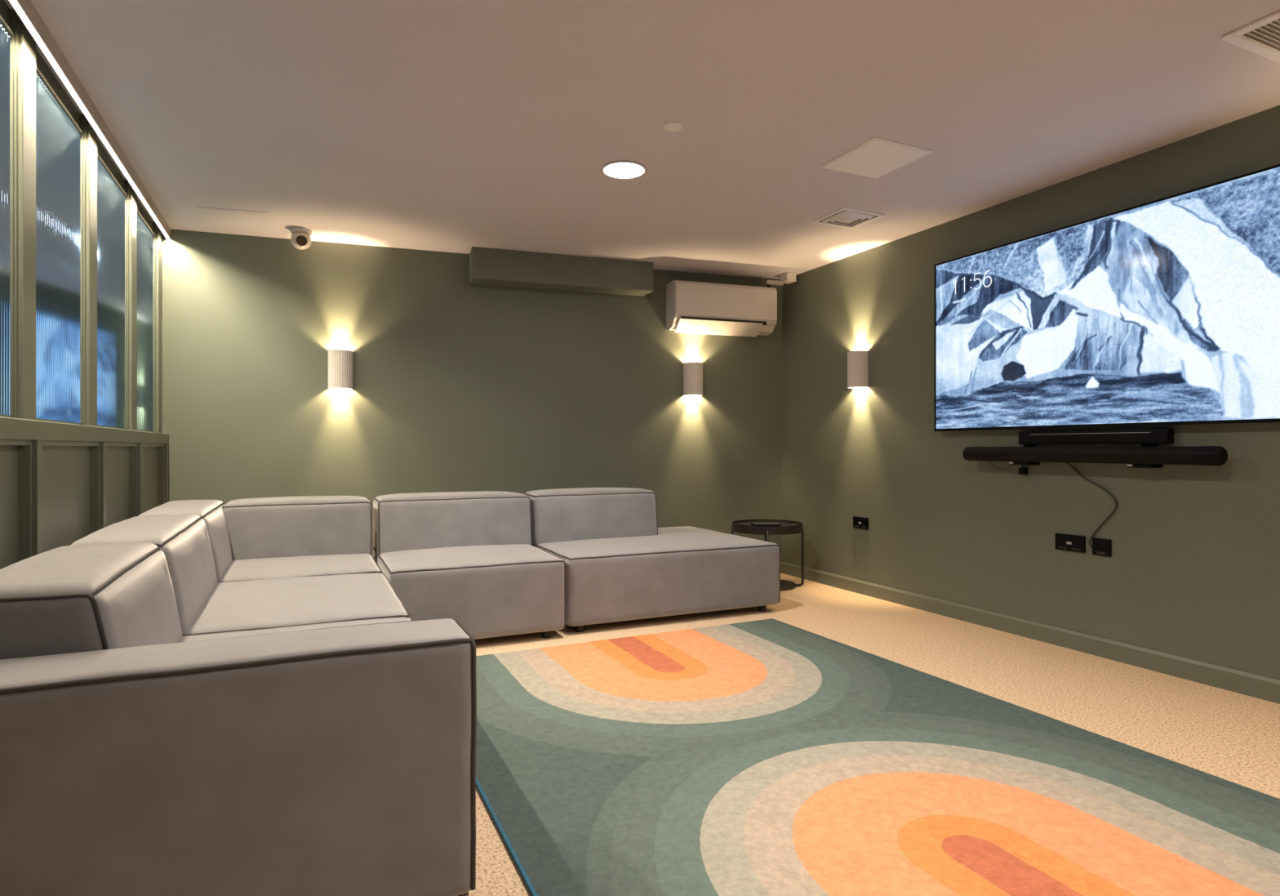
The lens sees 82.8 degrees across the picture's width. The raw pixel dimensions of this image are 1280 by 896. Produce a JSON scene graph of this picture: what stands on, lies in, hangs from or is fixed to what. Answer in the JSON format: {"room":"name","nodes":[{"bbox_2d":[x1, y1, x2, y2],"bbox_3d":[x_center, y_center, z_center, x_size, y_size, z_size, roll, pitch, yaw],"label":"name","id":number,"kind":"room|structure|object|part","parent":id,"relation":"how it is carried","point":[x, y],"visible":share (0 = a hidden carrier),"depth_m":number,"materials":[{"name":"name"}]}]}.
{"room":"tv lounge","nodes":[
{"label":"tv lounge","id":0,"kind":"room"},
{"bbox_2d":[162,228,782,561],"bbox_3d":[-0.990,-0.177,5.287,4.800,2.400,0.120,0,0,-19],"label":"wall","id":1,"kind":"structure","parent":0,"point":[459,385],"depth_m":5.08,"materials":[{"name":"green paint"}]},
{"bbox_2d":[328,349,352,388],"bbox_3d":[-1.998,-0.524,4.834,0.155,0.250,0.098,0,0,-19],"label":"wall sconce","id":2,"kind":"object","parent":1,"relation":"attached to","point":[340,361],"visible":1,"depth_m":4.79,"materials":[{"name":"white ceramic"}]},
{"bbox_2d":[469,246,653,296],"bbox_3d":[-0.557,-1.269,5.263,1.316,0.215,0.200,0,0,-19],"label":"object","id":3,"kind":"structure","parent":1,"relation":"attached to","point":[487,266],"depth_m":5.16,"materials":[{"name":"green paint"}]},
{"bbox_2d":[683,361,702,395],"bbox_3d":[0.425,-0.537,5.647,0.155,0.250,0.098,0,0,-19],"label":"wall sconce","id":4,"kind":"object","parent":1,"relation":"attached to","point":[692,371],"visible":1,"depth_m":5.61,"materials":[{"name":"white ceramic"}]},
{"bbox_2d":[666,280,777,337],"bbox_3d":[0.641,-1.075,5.662,0.856,0.383,0.206,0,0,-19],"label":"air conditioner","id":5,"kind":"object","parent":1,"relation":"attached to","point":[691,306],"visible":1,"depth_m":5.57,"materials":[{"name":"white plastic"}]},
{"bbox_3d":[0.672,-1.120,5.568,0.844,0.247,0.007,0,0,-19],"label":"panel","id":6,"kind":"part","parent":5,"relation":"part of","materials":[{"name":"white plastic"}]},
{"bbox_2d":[764,279,783,285],"bbox_3d":[1.093,-1.344,5.903,0.150,0.035,0.033,0,0,-19],"label":"cable trunking","id":7,"kind":"object","parent":1,"relation":"attached to","point":[767,282],"visible":0.78,"depth_m":5.89,"materials":[{"name":"white plastic"}]},
{"bbox_2d":[779,561,782,573],"bbox_3d":[-0.892,0.977,5.248,4.360,0.092,0.016,0,0,-19],"label":"baseboard","id":8,"kind":"structure","parent":1,"relation":"attached to","point":[780,562],"depth_m":5.93,"materials":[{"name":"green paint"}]},
{"bbox_2d":[4,0,1279,279],"bbox_3d":[0.528,-1.427,2.050,4.668,0.100,8.118,0,0,-25],"label":"ceiling","id":9,"kind":"structure","parent":0,"point":[448,126],"depth_m":2.93,"materials":[{"name":"white paint"}]},
{"bbox_2d":[8,0,170,239],"bbox_3d":[-2.255,-1.344,3.027,0.022,0.065,3.387,0,0,-25],"label":"led strip","id":10,"kind":"object","parent":9,"relation":"attached to","point":[26,11],"visible":1,"depth_m":2.76,"materials":[{"name":"white plastic"}]},
{"bbox_2d":[195,205,279,228],"bbox_3d":[-2.396,-1.374,4.340,0.372,0.006,0.330,0,0,-15],"label":"access hatch","id":11,"kind":"object","parent":9,"relation":"attached to","point":[215,215],"visible":1,"depth_m":4.32,"materials":[{"name":"white paint"}]},
{"bbox_2d":[289,226,311,249],"bbox_3d":[-2.142,-1.316,4.584,0.128,0.122,0.133,0,0,-25],"label":"security camera","id":12,"kind":"object","parent":9,"relation":"attached to","point":[300,238],"visible":1,"depth_m":4.54,"materials":[{"name":"white plastic"}]},
{"bbox_2d":[601,160,646,178],"bbox_3d":[-0.079,-1.372,3.582,0.224,0.010,0.224,0,0,-25],"label":"recessed light","id":13,"kind":"object","parent":9,"relation":"in","point":[620,169],"visible":1,"depth_m":3.56,"materials":[{"name":"white plastic"}]},
{"bbox_2d":[662,120,683,131],"bbox_3d":[0.141,-1.371,3.098,0.086,0.012,0.086,0,0,-25],"label":"smoke detector","id":14,"kind":"object","parent":9,"relation":"attached to","point":[670,126],"visible":1,"depth_m":3.08,"materials":[{"name":"white plastic"}]},
{"bbox_2d":[779,271,796,284],"bbox_3d":[1.171,-1.344,5.740,0.094,0.066,0.104,0,0,-25],"label":"junction box","id":15,"kind":"object","parent":9,"relation":"attached to","point":[788,277],"visible":1,"depth_m":5.71,"materials":[{"name":"white plastic"}]},
{"bbox_2d":[812,207,884,228],"bbox_3d":[1.245,-1.367,4.342,0.304,0.020,0.284,0,0,-25],"label":"ceiling vent","id":16,"kind":"object","parent":9,"relation":"in","point":[845,217],"visible":1,"depth_m":4.31,"materials":[{"name":"white plastic"}]},
{"bbox_3d":[1.245,-1.361,4.342,0.067,0.004,0.062,0,0,-25],"label":"plate","id":17,"kind":"part","parent":16,"relation":"part of","materials":[{"name":"white plastic"}]},
{"bbox_2d":[820,137,933,177],"bbox_3d":[1.121,-1.373,3.454,0.356,0.008,0.370,0,0,-25],"label":"ceiling panel","id":18,"kind":"object","parent":9,"relation":"attached to","point":[875,157],"visible":1,"depth_m":3.43,"materials":[{"name":"white plastic"}]},
{"bbox_2d":[1220,9,1279,63],"bbox_3d":[2.339,-1.371,2.281,0.600,0.012,0.600,0,0,-25],"label":"ceiling vent","id":19,"kind":"object","parent":9,"relation":"in","point":[1261,37],"visible":1,"depth_m":2.42,"materials":[{"name":"white plastic"}]},
{"bbox_2d":[458,573,1279,895],"bbox_3d":[0.528,1.073,2.050,4.668,0.100,8.118,0,0,-25],"label":"floor","id":20,"kind":"structure","parent":0,"point":[1233,736],"depth_m":3.20,"materials":[{"name":"carpet"}]},
{"bbox_2d":[0,541,476,895],"bbox_3d":[-1.069,0.647,1.898,1.066,0.751,1.059,0,0,-25],"label":"module","id":21,"kind":"object","parent":20,"relation":"on","point":[139,756],"visible":1,"depth_m":1.48,"materials":[{"name":"grey fabric"}]},
{"bbox_3d":[-1.427,0.448,1.866,0.339,0.351,0.818,0,0,-25],"label":"backrest","id":22,"kind":"part","parent":21,"relation":"part of","materials":[{"name":"grey fabric"}]},
{"bbox_3d":[-1.108,0.780,2.021,1.032,0.402,0.803,0,0,-25],"label":"seat","id":23,"kind":"part","parent":21,"relation":"part of","materials":[{"name":"grey fabric"}]},
{"bbox_2d":[71,514,409,635],"bbox_3d":[-1.498,0.647,2.856,1.044,0.752,0.993,0,0,-25],"label":"module","id":24,"kind":"object","parent":20,"relation":"on","point":[205,605],"visible":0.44,"depth_m":2.66,"materials":[{"name":"grey fabric"}]},
{"bbox_3d":[-1.816,0.447,2.709,0.341,0.352,0.991,0,0,-25],"label":"backrest","id":25,"kind":"part","parent":24,"relation":"part of","materials":[{"name":"grey fabric"}]},
{"bbox_3d":[-1.494,0.780,2.858,1.034,0.402,0.992,0,0,-25],"label":"seat","id":26,"kind":"part","parent":24,"relation":"part of","materials":[{"name":"grey fabric"}]},
{"bbox_2d":[138,495,382,582],"bbox_3d":[-1.922,0.647,3.757,1.036,0.753,0.954,0,0,-25],"label":"module","id":27,"kind":"object","parent":20,"relation":"on","point":[259,538],"visible":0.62,"depth_m":3.85,"materials":[{"name":"grey fabric"}]},
{"bbox_3d":[-2.233,0.447,3.607,0.344,0.353,0.942,0,0,-25],"label":"backrest","id":28,"kind":"part","parent":27,"relation":"part of","materials":[{"name":"grey fabric"}]},
{"bbox_3d":[-1.914,0.449,4.080,0.751,0.348,0.375,0,0,-25],"label":"backrest","id":29,"kind":"part","parent":27,"relation":"part of","materials":[{"name":"grey fabric"}]},
{"bbox_3d":[-1.911,0.781,3.756,1.015,0.400,0.942,0,0,-25],"label":"seat","id":30,"kind":"part","parent":27,"relation":"part of","materials":[{"name":"grey fabric"}]},
{"bbox_2d":[373,490,565,639],"bbox_3d":[-1.011,0.647,4.153,0.907,0.752,1.000,0,0,-25],"label":"module","id":31,"kind":"object","parent":20,"relation":"on","point":[471,557],"visible":0.88,"depth_m":3.87,"materials":[{"name":"grey fabric"}]},
{"bbox_3d":[-1.143,0.447,4.442,0.905,0.352,0.364,0,0,-25],"label":"backrest","id":32,"kind":"part","parent":31,"relation":"part of","materials":[{"name":"grey fabric"}]},
{"bbox_3d":[-1.010,0.780,4.152,0.907,0.402,0.998,0,0,-25],"label":"seat","id":33,"kind":"part","parent":31,"relation":"part of","materials":[{"name":"grey fabric"}]},
{"bbox_2d":[524,487,780,631],"bbox_3d":[0.005,0.645,4.764,1.401,0.757,1.174,0,0,-25],"label":"module","id":34,"kind":"object","parent":20,"relation":"on","point":[620,566],"visible":0.83,"depth_m":4.36,"materials":[{"name":"grey fabric"}]},
{"bbox_3d":[-0.328,0.445,4.829,0.850,0.357,0.346,0,0,-25],"label":"backrest","id":35,"kind":"part","parent":34,"relation":"part of","materials":[{"name":"grey fabric"}]},
{"bbox_3d":[0.005,0.781,4.764,1.401,0.400,1.173,0,0,-25],"label":"seat","id":36,"kind":"part","parent":34,"relation":"part of","materials":[{"name":"grey fabric"}]},
{"bbox_2d":[730,519,804,590],"bbox_3d":[0.946,0.789,5.394,0.535,0.467,0.535,0,0,10],"label":"side table","id":37,"kind":"object","parent":20,"relation":"on","point":[787,526],"visible":0.69,"depth_m":5.28,"materials":[{"name":"black metal"}]},
{"bbox_2d":[751,522,780,525],"bbox_3d":[0.921,0.560,5.316,0.200,0.014,0.130,0,0,3],"label":"tablet","id":38,"kind":"object","parent":37,"relation":"on","point":[752,523],"visible":0.89,"depth_m":5.28,"materials":[{"name":"black plastic"}]},
{"bbox_3d":[0.921,0.553,5.316,0.184,0.001,0.114,0,0,3],"label":"glass","id":39,"kind":"part","parent":38,"relation":"part of","materials":[{"name":"black glass"}]},
{"bbox_3d":[0.907,0.803,5.176,0.019,0.439,0.093,0,0,10],"label":"leg","id":40,"kind":"part","parent":37,"relation":"part of","materials":[{"name":"black metal"}]},
{"bbox_3d":[0.946,1.014,5.394,0.432,0.014,0.432,0,0,10],"label":"plate","id":41,"kind":"part","parent":37,"relation":"part of","materials":[{"name":"black metal"}]},
{"bbox_3d":[1.163,0.803,5.355,0.093,0.439,0.019,0,0,10],"label":"leg","id":42,"kind":"part","parent":37,"relation":"part of","materials":[{"name":"black metal"}]},
{"bbox_2d":[475,617,1279,895],"bbox_3d":[0.530,1.017,2.463,2.091,0.012,3.128,0,0,-25],"label":"rug","id":43,"kind":"object","parent":20,"relation":"on","point":[766,757],"visible":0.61,"depth_m":2.16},
{"bbox_2d":[782,104,1279,679],"bbox_3d":[2.614,-0.177,2.958,0.120,2.400,8.018,0,0,-25],"label":"wall","id":44,"kind":"structure","parent":0,"point":[1192,571],"depth_m":4.02,"materials":[{"name":"green paint"}]},
{"bbox_2d":[782,284,782,561],"bbox_3d":[1.166,-0.222,5.945,0.003,2.310,0.004,0,0,-25],"label":"trim","id":45,"kind":"structure","parent":44,"relation":"attached to","point":[782,285],"depth_m":5.94,"materials":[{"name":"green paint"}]},
{"bbox_2d":[847,350,868,388],"bbox_3d":[1.510,-0.549,5.087,0.098,0.250,0.155,0,0,-25],"label":"wall sconce","id":46,"kind":"object","parent":44,"relation":"attached to","point":[858,360],"visible":1,"depth_m":5.03,"materials":[{"name":"white ceramic"}]},
{"bbox_2d":[853,515,868,529],"bbox_3d":[1.551,0.526,5.101,0.012,0.082,0.150,0,0,-25],"label":"wall socket","id":47,"kind":"object","parent":44,"relation":"attached to","point":[862,522],"visible":1,"depth_m":5.09,"materials":[{"name":"black plastic"}]},
{"bbox_2d":[782,561,1279,703],"bbox_3d":[2.671,0.977,2.671,0.016,0.092,7.210,0,0,-25],"label":"baseboard","id":48,"kind":"structure","parent":44,"relation":"attached to","point":[1267,688],"depth_m":3.68,"materials":[{"name":"green wood"}]},
{"bbox_2d":[1055,533,1085,552],"bbox_3d":[2.196,0.484,3.705,0.012,0.084,0.158,0,0,-25],"label":"wall socket","id":49,"kind":"object","parent":44,"relation":"attached to","point":[1075,543],"visible":1,"depth_m":3.70,"materials":[{"name":"black plastic"}]},
{"bbox_2d":[962,444,1227,467],"bbox_3d":[2.176,0.037,3.612,0.126,0.108,1.290,0,0,-25],"label":"soundbar","id":50,"kind":"object","parent":44,"relation":"attached to","point":[1146,455],"visible":1,"depth_m":3.41,"materials":[{"name":"black plastic"}]},
{"bbox_2d":[1018,465,1027,474],"bbox_3d":[2.078,0.118,3.934,0.035,0.050,0.032,0,0,-25],"label":"plug","id":51,"kind":"object","parent":50,"relation":"hanging from","point":[1022,470],"visible":0.98,"depth_m":3.92,"materials":[{"name":"black plastic"}]},
{"bbox_2d":[1064,462,1117,547],"bbox_3d":[2.236,0.281,3.601,0.027,0.431,0.256,0,0,-30],"label":"power cable","id":52,"kind":"object","parent":50,"relation":"hanging from","point":[1067,463],"visible":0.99,"depth_m":3.57,"materials":[{"name":"black plastic"}]},
{"bbox_2d":[1018,428,1173,444],"bbox_3d":[2.225,-0.054,3.594,0.053,0.068,0.750,0,0,-25],"label":"media box","id":53,"kind":"object","parent":44,"relation":"attached to","point":[1133,435],"visible":1,"depth_m":3.52,"materials":[{"name":"black plastic"}]},
{"bbox_2d":[1092,537,1111,556],"bbox_3d":[2.264,0.486,3.558,0.012,0.084,0.092,0,0,-25],"label":"wall socket","id":54,"kind":"object","parent":44,"relation":"attached to","point":[1103,547],"visible":1,"depth_m":3.55,"materials":[{"name":"black plastic"}]},
{"bbox_2d":[934,164,1279,431],"bbox_3d":[2.206,-0.611,3.626,0.060,1.018,1.810,0,0,-25],"label":"television","id":55,"kind":"object","parent":44,"relation":"attached to","point":[1164,311],"visible":1,"depth_m":3.40,"materials":[{"name":"black plastic"}]},
{"bbox_3d":[-1.515,-0.177,1.051,0.120,2.400,8.018,0,0,-25],"label":"wall","id":56,"kind":"structure","parent":0,"visible":0},
{"bbox_2d":[0,13,14,417],"bbox_3d":[-1.825,-0.695,1.942,0.026,1.213,0.733,0,0,-25],"label":"window","id":57,"kind":"structure","parent":56,"relation":"in","point":[6,34],"depth_m":2.25,"materials":[{"name":"clear glass"}]},
{"bbox_2d":[0,444,17,569],"bbox_3d":[-1.825,0.507,1.931,0.055,1.032,0.756,0,0,-25],"label":"wall panel","id":58,"kind":"object","parent":56,"relation":"attached to","point":[8,453],"depth_m":2.21,"materials":[{"name":"green wood"}]},
{"bbox_2d":[9,8,35,419],"bbox_3d":[-2.010,-0.733,2.339,0.063,1.288,0.142,0,0,-25],"label":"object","id":59,"kind":"structure","parent":56,"relation":"attached to","point":[24,42],"depth_m":2.32,"materials":[{"name":"green wood"}]},
{"bbox_2d":[17,439,42,562],"bbox_3d":[-1.978,0.498,2.314,0.099,1.050,0.068,0,0,-25],"label":"trim","id":60,"kind":"structure","parent":56,"relation":"attached to","point":[29,456],"depth_m":2.30,"materials":[{"name":"green wood"}]},
{"bbox_2d":[35,65,83,424],"bbox_3d":[-2.172,-0.695,2.695,0.026,1.213,0.640,0,0,-25],"label":"window","id":61,"kind":"structure","parent":56,"relation":"in","point":[59,136],"depth_m":2.71,"materials":[{"name":"clear glass"}]},
{"bbox_2d":[42,444,89,552],"bbox_3d":[-2.174,0.507,2.685,0.055,1.032,0.770,0,0,-25],"label":"wall panel","id":62,"kind":"object","parent":56,"relation":"attached to","point":[65,468],"depth_m":2.72,"materials":[{"name":"green wood"}]},
{"bbox_2d":[0,0,152,230],"bbox_3d":[-1.427,-1.339,1.043,0.034,0.075,7.691,0,0,-25],"label":"trim","id":63,"kind":"structure","parent":56,"relation":"attached to","point":[41,64],"depth_m":2.83,"materials":[{"name":"green wood"}]},
{"bbox_2d":[0,438,164,446],"bbox_3d":[-1.404,-0.018,1.054,0.085,0.018,7.691,0,0,-25],"label":"trim","id":64,"kind":"structure","parent":56,"relation":"attached to","point":[2,441],"depth_m":2.67,"materials":[{"name":"green wood"}]},
{"bbox_2d":[0,416,168,443],"bbox_3d":[-1.397,-0.058,1.057,0.099,0.062,7.691,0,0,-25],"label":"trim","id":65,"kind":"structure","parent":56,"relation":"attached to","point":[10,427],"depth_m":2.63,"materials":[{"name":"green wood"}]},
{"bbox_2d":[80,113,97,426],"bbox_3d":[-2.337,-0.733,3.049,0.063,1.288,0.142,0,0,-25],"label":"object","id":66,"kind":"structure","parent":56,"relation":"attached to","point":[90,135],"depth_m":3.02,"materials":[{"name":"green wood"}]},
{"bbox_2d":[89,441,106,533],"bbox_3d":[-2.329,0.498,3.075,0.099,1.050,0.068,0,0,-25],"label":"trim","id":67,"kind":"structure","parent":56,"relation":"attached to","point":[97,453],"depth_m":3.06,"materials":[{"name":"green wood"}]},
{"bbox_2d":[97,151,127,429],"bbox_3d":[-2.506,-0.695,3.418,0.026,1.213,0.669,0,0,-25],"label":"window","id":68,"kind":"structure","parent":56,"relation":"in","point":[112,198],"depth_m":3.47,"materials":[{"name":"clear glass"}]},
{"bbox_2d":[106,445,129,526],"bbox_3d":[-2.509,0.507,3.412,0.055,1.032,0.695,0,0,-25],"label":"wall panel","id":69,"kind":"object","parent":56,"relation":"attached to","point":[117,457],"depth_m":3.50,"materials":[{"name":"green wood"}]},
{"bbox_2d":[124,179,136,430],"bbox_3d":[-2.678,-0.733,3.785,0.063,1.288,0.142,0,0,-25],"label":"trim","id":70,"kind":"structure","parent":56,"relation":"attached to","point":[131,194],"depth_m":3.75,"materials":[{"name":"green wood"}]},
{"bbox_2d":[129,442,142,517],"bbox_3d":[-2.649,0.498,3.767,0.099,1.050,0.068,0,0,-25],"label":"trim","id":71,"kind":"structure","parent":56,"relation":"attached to","point":[135,451],"depth_m":3.75,"materials":[{"name":"green wood"}]},
{"bbox_2d":[136,208,155,431],"bbox_3d":[-2.835,-0.695,4.129,0.026,1.213,0.615,0,0,-25],"label":"window","id":72,"kind":"structure","parent":56,"relation":"in","point":[145,236],"depth_m":4.18,"materials":[{"name":"clear glass"}]},
{"bbox_2d":[142,446,158,512],"bbox_3d":[-2.836,0.507,4.119,0.055,1.032,0.727,0,0,-25],"label":"wall panel","id":73,"kind":"object","parent":56,"relation":"attached to","point":[150,454],"depth_m":4.25,"materials":[{"name":"green wood"}]},
{"bbox_2d":[152,221,162,432],"bbox_3d":[-2.995,-0.733,4.472,0.063,1.288,0.142,0,0,-25],"label":"trim","id":74,"kind":"structure","parent":56,"relation":"attached to","point":[158,233],"depth_m":4.44,"materials":[{"name":"green wood"}]},
{"bbox_2d":[158,443,168,505],"bbox_3d":[-2.983,0.498,4.489,0.099,1.050,0.068,0,0,-25],"label":"trim","id":75,"kind":"structure","parent":56,"relation":"attached to","point":[162,451],"depth_m":4.47,"materials":[{"name":"green wood"}]}
]}

